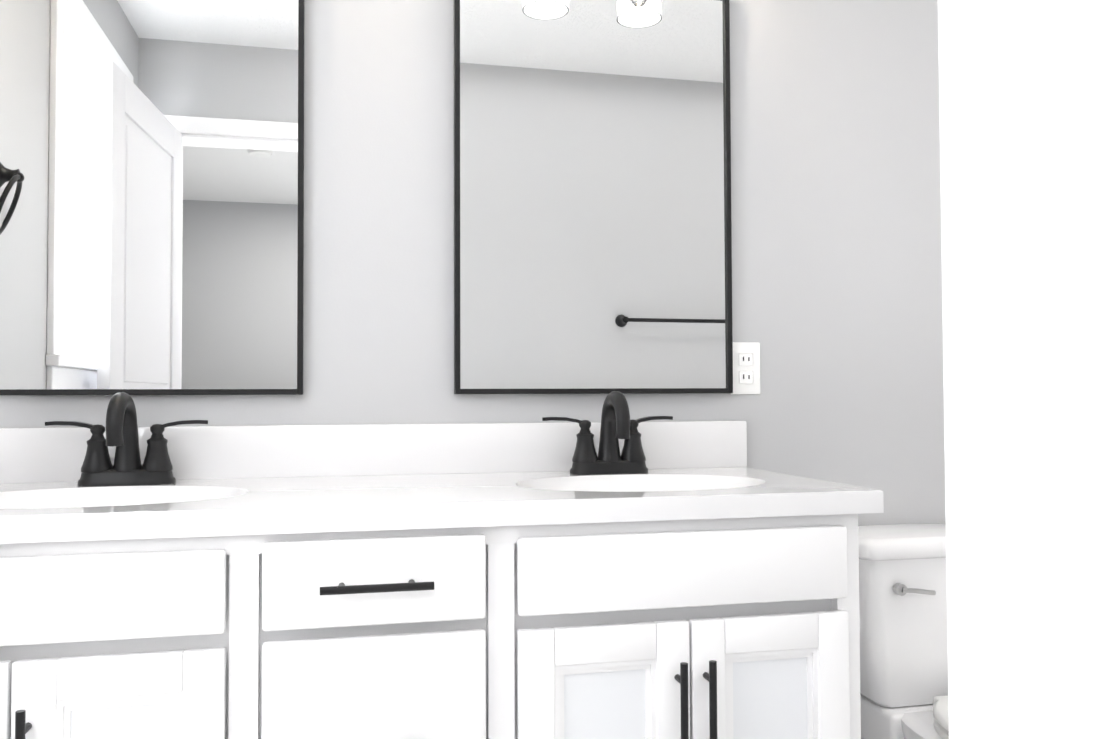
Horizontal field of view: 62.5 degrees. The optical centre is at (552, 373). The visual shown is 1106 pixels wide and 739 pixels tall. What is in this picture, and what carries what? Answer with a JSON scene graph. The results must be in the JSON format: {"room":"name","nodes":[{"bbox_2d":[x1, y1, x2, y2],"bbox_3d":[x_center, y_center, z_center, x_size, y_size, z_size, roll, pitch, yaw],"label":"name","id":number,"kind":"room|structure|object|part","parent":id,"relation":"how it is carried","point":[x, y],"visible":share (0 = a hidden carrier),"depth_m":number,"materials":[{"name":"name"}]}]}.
{"room":"bathroom","nodes":[
{"label":"bathroom","id":0,"kind":"room"},
{"bbox_2d":[0,0,945,525],"bbox_3d":[0.021,-0.100,2.014,2.649,2.390,0.100,0,-2,-13],"label":"wall","id":1,"kind":"structure","parent":0,"point":[836,240],"depth_m":2.07,"materials":[{"name":"grey paint"}]},
{"bbox_2d":[0,0,304,394],"bbox_3d":[-0.803,-0.406,1.772,0.616,0.895,0.024,0,-2,-13],"label":"mirror","id":2,"kind":"object","parent":1,"relation":"attached to","point":[151,197],"visible":0.98,"depth_m":1.77,"materials":[{"name":"black metal"}]},
{"bbox_2d":[0,419,746,482],"bbox_3d":[-0.364,0.155,1.856,1.627,0.104,0.020,0,-2,-13],"label":"backsplash","id":3,"kind":"structure","parent":1,"relation":"attached to","point":[168,450],"depth_m":1.84,"materials":[{"name":"white stone"}]},
{"bbox_2d":[454,0,732,393],"bbox_3d":[0.094,-0.405,1.974,0.616,0.895,0.024,0,-2,-13],"label":"mirror","id":4,"kind":"object","parent":1,"relation":"attached to","point":[592,206],"visible":1,"depth_m":1.97,"materials":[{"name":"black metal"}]},
{"bbox_2d":[730,342,759,393],"bbox_3d":[0.432,-0.012,2.047,0.072,0.117,0.009,0,-2,-13],"label":"outlet","id":5,"kind":"object","parent":1,"relation":"attached to","point":[746,367],"visible":0.9,"depth_m":2.05,"materials":[{"name":"white plastic"}]},
{"bbox_3d":[0.635,1.062,-0.319,4.930,0.060,4.858,0,-2,-13],"label":"floor","id":6,"kind":"structure","parent":0,"visible":0},
{"bbox_2d":[0,503,883,738],"bbox_3d":[-0.317,0.660,1.566,1.590,0.850,0.580,0,-2,-13],"label":"bathroom vanity","id":7,"kind":"object","parent":6,"relation":"on","point":[616,573],"depth_m":1.35,"materials":[{"name":"white wood"}]},
{"bbox_2d":[0,467,883,530],"bbox_3d":[-0.306,0.217,1.598,1.627,0.037,0.546,0,-2,-13],"label":"countertop","id":8,"kind":"structure","parent":7,"relation":"on","point":[61,504],"depth_m":1.49,"materials":[{"name":"white stone"}]},
{"bbox_2d":[44,392,208,486],"bbox_3d":[-0.775,0.117,1.639,0.279,0.169,0.144,0,-2,-13],"label":"faucet","id":9,"kind":"object","parent":8,"relation":"on","point":[97,469],"depth_m":1.66,"materials":[{"name":"black metal"}]},
{"bbox_2d":[542,391,672,474],"bbox_3d":[0.125,0.119,1.842,0.279,0.169,0.144,0,-2,-13],"label":"faucet","id":10,"kind":"object","parent":8,"relation":"on","point":[616,424],"depth_m":1.86,"materials":[{"name":"black metal"}]},
{"bbox_2d":[858,523,948,738],"bbox_3d":[0.907,0.711,1.752,0.480,0.748,0.747,0,-2,-13],"label":"toilet","id":11,"kind":"object","parent":6,"relation":"on","point":[903,635],"visible":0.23,"depth_m":1.90,"materials":[{"name":"white ceramic"}]},
{"bbox_3d":[0.931,0.665,1.647,0.372,0.048,0.520,0,-2,-13],"label":"seat","id":12,"kind":"part","parent":11,"relation":"part of","materials":[{"name":"white plastic"}]},
{"bbox_3d":[-0.275,-1.170,0.066,0.765,0.350,0.130,0,-2,-13],"label":"wall","id":13,"kind":"structure","parent":0,"visible":0},
{"bbox_2d":[938,0,1105,738],"bbox_3d":[-0.270,0.024,0.035,0.767,2.041,0.130,0,-2,-13],"label":"door frame","id":14,"kind":"structure","parent":13,"relation":"attached to","point":[1022,100],"depth_m":0.16,"materials":[{"name":"white paint"}]}
]}

